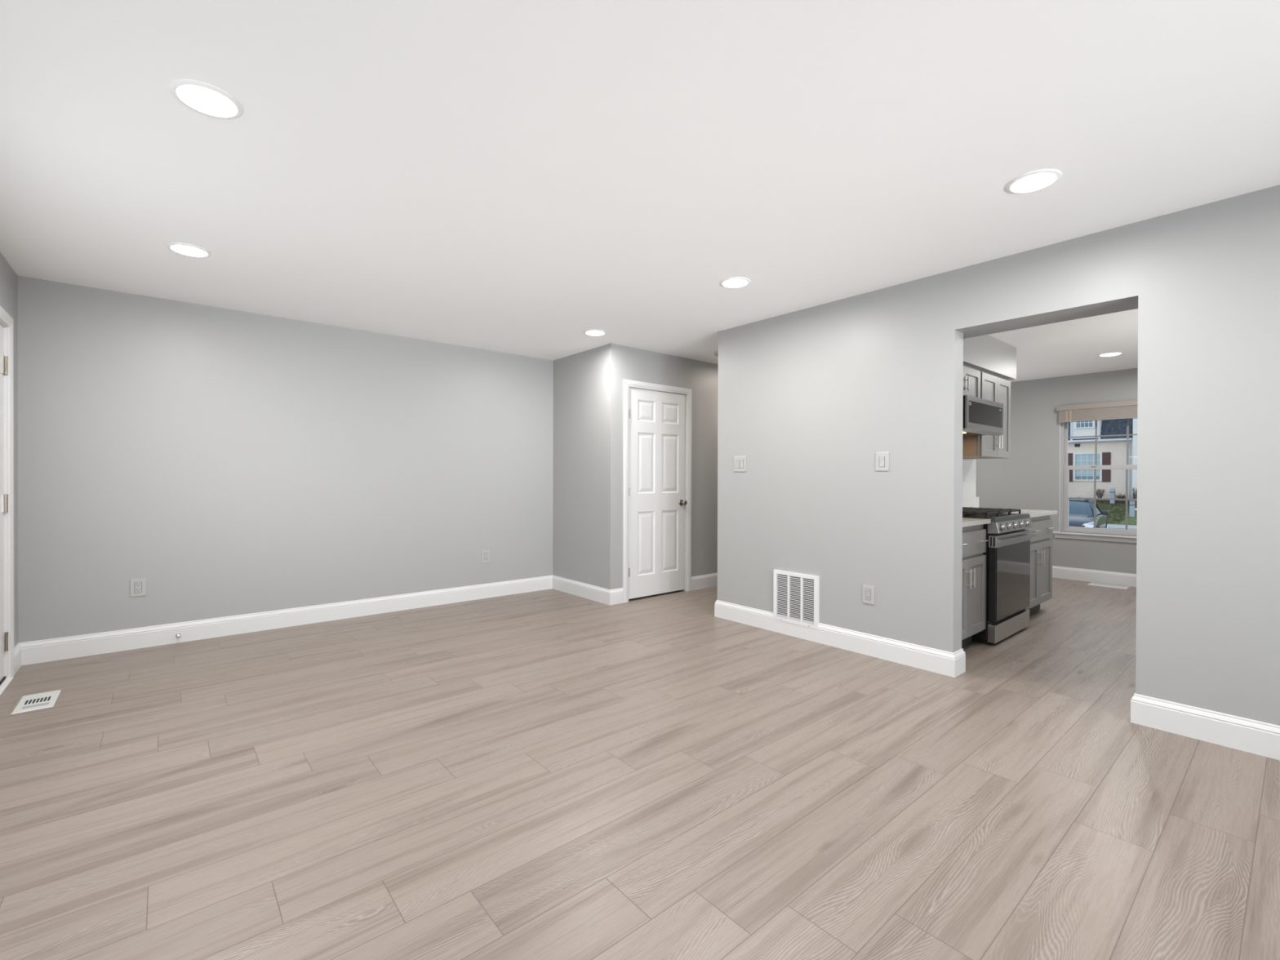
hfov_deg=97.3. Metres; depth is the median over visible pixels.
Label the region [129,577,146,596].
wall outlet
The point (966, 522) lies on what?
countertop
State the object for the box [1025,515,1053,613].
base cabinet
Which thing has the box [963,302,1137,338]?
trim
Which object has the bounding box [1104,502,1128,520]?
fallen leaves
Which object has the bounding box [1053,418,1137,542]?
window
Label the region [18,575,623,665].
baseboard
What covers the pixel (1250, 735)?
baseboard
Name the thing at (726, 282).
diffuser
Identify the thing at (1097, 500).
mulch bed
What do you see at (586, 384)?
wall
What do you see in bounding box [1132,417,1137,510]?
neighbour wing
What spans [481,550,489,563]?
wall outlet
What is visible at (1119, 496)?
shrub
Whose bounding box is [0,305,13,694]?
door
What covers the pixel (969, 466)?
backsplash
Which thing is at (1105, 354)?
diffuser
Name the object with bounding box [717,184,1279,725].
wall
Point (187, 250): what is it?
diffuser
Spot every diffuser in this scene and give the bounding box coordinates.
[170,244,207,256]
[177,84,236,116]
[586,330,604,335]
[722,279,747,287]
[1010,173,1056,192]
[1099,352,1120,356]
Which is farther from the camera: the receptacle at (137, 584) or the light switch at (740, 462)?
the light switch at (740, 462)
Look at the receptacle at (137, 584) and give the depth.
3.85 m
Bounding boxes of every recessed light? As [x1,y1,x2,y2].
[166,242,211,257]
[169,79,243,119]
[583,329,606,335]
[720,276,750,288]
[1005,168,1062,194]
[1097,351,1123,356]
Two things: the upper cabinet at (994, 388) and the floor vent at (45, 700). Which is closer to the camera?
the floor vent at (45, 700)
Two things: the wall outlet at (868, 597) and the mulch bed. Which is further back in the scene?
the mulch bed
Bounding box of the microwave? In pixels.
[962,395,1003,436]
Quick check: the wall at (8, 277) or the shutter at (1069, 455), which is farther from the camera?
the shutter at (1069, 455)
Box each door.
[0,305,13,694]
[622,379,691,602]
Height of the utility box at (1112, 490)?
0.730 m
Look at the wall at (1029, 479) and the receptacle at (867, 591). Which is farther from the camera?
the wall at (1029, 479)
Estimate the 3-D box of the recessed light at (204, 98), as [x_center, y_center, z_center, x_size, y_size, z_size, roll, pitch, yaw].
[-1.424,-1.246,1.855,0.192,0.016,0.192,0,0,-40]
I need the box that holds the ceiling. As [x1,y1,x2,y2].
[0,0,1279,382]
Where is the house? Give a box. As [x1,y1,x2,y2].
[1067,418,1133,498]
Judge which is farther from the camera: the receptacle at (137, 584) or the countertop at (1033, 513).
the countertop at (1033, 513)
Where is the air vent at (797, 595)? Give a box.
[773,569,819,629]
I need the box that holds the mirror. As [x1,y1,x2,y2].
[1101,510,1109,515]
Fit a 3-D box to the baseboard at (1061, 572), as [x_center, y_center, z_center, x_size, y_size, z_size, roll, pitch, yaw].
[4.710,1.099,5.396,2.060,0.140,4.050,0,0,-40]
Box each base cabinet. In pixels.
[961,524,987,647]
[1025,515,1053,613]
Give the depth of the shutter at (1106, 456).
27.34 m
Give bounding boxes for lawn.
[1097,502,1137,525]
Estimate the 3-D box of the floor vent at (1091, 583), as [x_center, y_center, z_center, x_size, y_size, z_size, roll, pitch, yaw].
[5.158,1.164,6.203,0.185,0.005,0.335,0,0,-40]
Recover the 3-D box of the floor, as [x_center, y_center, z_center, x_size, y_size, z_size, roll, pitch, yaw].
[2.052,1.170,3.344,9.350,0.001,8.372,0,0,-40]
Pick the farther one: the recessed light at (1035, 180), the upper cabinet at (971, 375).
the upper cabinet at (971, 375)
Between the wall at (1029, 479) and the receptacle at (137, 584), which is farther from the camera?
the wall at (1029, 479)
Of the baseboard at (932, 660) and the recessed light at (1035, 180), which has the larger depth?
the baseboard at (932, 660)
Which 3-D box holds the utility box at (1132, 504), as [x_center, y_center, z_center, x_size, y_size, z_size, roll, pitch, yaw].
[21.306,1.226,24.365,0.320,0.760,0.320,0,0,-40]
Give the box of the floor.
[0,577,1279,959]
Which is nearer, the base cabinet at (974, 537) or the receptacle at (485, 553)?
the base cabinet at (974, 537)
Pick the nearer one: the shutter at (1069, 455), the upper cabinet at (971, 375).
the upper cabinet at (971, 375)
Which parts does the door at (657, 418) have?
knob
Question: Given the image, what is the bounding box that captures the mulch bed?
[1096,499,1129,503]
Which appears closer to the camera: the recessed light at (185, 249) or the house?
the recessed light at (185, 249)
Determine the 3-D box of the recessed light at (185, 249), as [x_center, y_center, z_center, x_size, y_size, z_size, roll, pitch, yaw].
[-2.469,-1.254,3.084,0.192,0.016,0.192,0,0,-40]
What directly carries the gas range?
on the floor
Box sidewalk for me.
[1107,524,1137,529]
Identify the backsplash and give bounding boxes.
[962,458,978,507]
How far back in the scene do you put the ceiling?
2.14 m
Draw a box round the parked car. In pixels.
[1068,498,1109,528]
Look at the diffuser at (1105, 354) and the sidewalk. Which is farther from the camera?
the sidewalk
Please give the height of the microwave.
0.286 m
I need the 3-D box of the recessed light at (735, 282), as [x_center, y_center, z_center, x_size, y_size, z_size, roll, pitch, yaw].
[0.604,-1.247,3.573,0.192,0.016,0.192,0,0,-40]
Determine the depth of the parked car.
18.51 m
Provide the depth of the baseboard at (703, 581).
6.01 m
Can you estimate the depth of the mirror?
18.28 m
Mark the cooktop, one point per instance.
(1002, 514)
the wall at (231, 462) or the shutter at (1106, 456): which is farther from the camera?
the shutter at (1106, 456)
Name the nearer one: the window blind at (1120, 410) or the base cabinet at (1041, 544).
the base cabinet at (1041, 544)
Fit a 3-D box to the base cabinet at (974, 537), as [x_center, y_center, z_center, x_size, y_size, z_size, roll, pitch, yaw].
[2.003,0.737,3.967,0.691,0.862,0.624,0,0,-40]
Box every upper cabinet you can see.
[962,368,1010,458]
[963,364,980,398]
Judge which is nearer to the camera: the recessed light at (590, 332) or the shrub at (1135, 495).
the recessed light at (590, 332)
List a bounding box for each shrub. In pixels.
[1096,488,1105,497]
[1115,493,1128,498]
[1131,487,1137,508]
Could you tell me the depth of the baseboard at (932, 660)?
3.80 m
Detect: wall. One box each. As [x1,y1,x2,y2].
[0,252,17,647]
[17,275,553,643]
[552,343,619,589]
[618,345,718,588]
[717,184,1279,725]
[975,368,1137,573]
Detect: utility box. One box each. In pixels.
[1110,488,1115,503]
[1128,500,1136,517]
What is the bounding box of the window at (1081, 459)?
[1075,453,1099,475]
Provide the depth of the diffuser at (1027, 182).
2.34 m
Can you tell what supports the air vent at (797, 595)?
in the wall at (810, 397)
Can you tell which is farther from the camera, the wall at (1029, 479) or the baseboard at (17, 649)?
the wall at (1029, 479)
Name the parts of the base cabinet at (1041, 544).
door, drawer, handle, handle, door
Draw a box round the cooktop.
[962,512,1019,519]
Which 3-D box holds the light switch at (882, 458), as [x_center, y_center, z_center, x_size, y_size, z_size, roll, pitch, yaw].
[1.583,-0.120,3.681,0.010,0.122,0.090,0,0,-40]
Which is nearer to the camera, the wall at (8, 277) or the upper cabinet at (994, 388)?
the wall at (8, 277)
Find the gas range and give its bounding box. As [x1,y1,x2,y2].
[962,506,1032,644]
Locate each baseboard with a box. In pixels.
[13,643,21,675]
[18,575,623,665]
[691,573,717,590]
[714,600,965,677]
[1052,565,1136,586]
[1130,693,1279,759]
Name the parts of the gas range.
burner, oven door, knob, drawer, vent trim, knob, control panel, door glass, handle, knob, knob, knob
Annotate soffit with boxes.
[963,334,1016,380]
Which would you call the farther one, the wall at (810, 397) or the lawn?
the lawn
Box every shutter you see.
[1067,453,1072,481]
[1102,452,1111,481]
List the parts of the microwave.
door glass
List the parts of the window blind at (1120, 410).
rail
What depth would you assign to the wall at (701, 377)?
5.95 m
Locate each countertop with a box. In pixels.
[962,517,991,527]
[1004,509,1057,517]
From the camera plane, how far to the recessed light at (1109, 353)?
5.42 m
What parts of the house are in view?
pane, pane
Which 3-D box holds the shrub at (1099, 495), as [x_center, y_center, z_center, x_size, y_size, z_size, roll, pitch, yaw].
[22.201,0.675,27.199,0.400,0.509,0.373,0,0,15]
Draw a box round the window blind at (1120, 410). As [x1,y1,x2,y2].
[1056,400,1137,422]
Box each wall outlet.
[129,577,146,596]
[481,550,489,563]
[862,584,874,604]
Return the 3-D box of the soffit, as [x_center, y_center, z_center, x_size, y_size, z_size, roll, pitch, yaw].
[2.562,-1.078,4.656,2.125,0.292,0.345,0,0,-40]
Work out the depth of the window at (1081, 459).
27.93 m
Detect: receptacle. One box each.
[134,582,141,592]
[484,552,487,559]
[865,589,870,599]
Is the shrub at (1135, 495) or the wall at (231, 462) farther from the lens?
the shrub at (1135, 495)
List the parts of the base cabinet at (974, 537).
door, handle, handle, drawer, door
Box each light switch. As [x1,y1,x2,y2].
[733,455,746,471]
[875,452,888,471]
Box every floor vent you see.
[11,689,60,714]
[1088,582,1128,589]
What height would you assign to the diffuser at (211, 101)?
0.014 m
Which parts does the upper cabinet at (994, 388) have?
door, frame, moulding, door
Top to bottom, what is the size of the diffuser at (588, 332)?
0.014 m

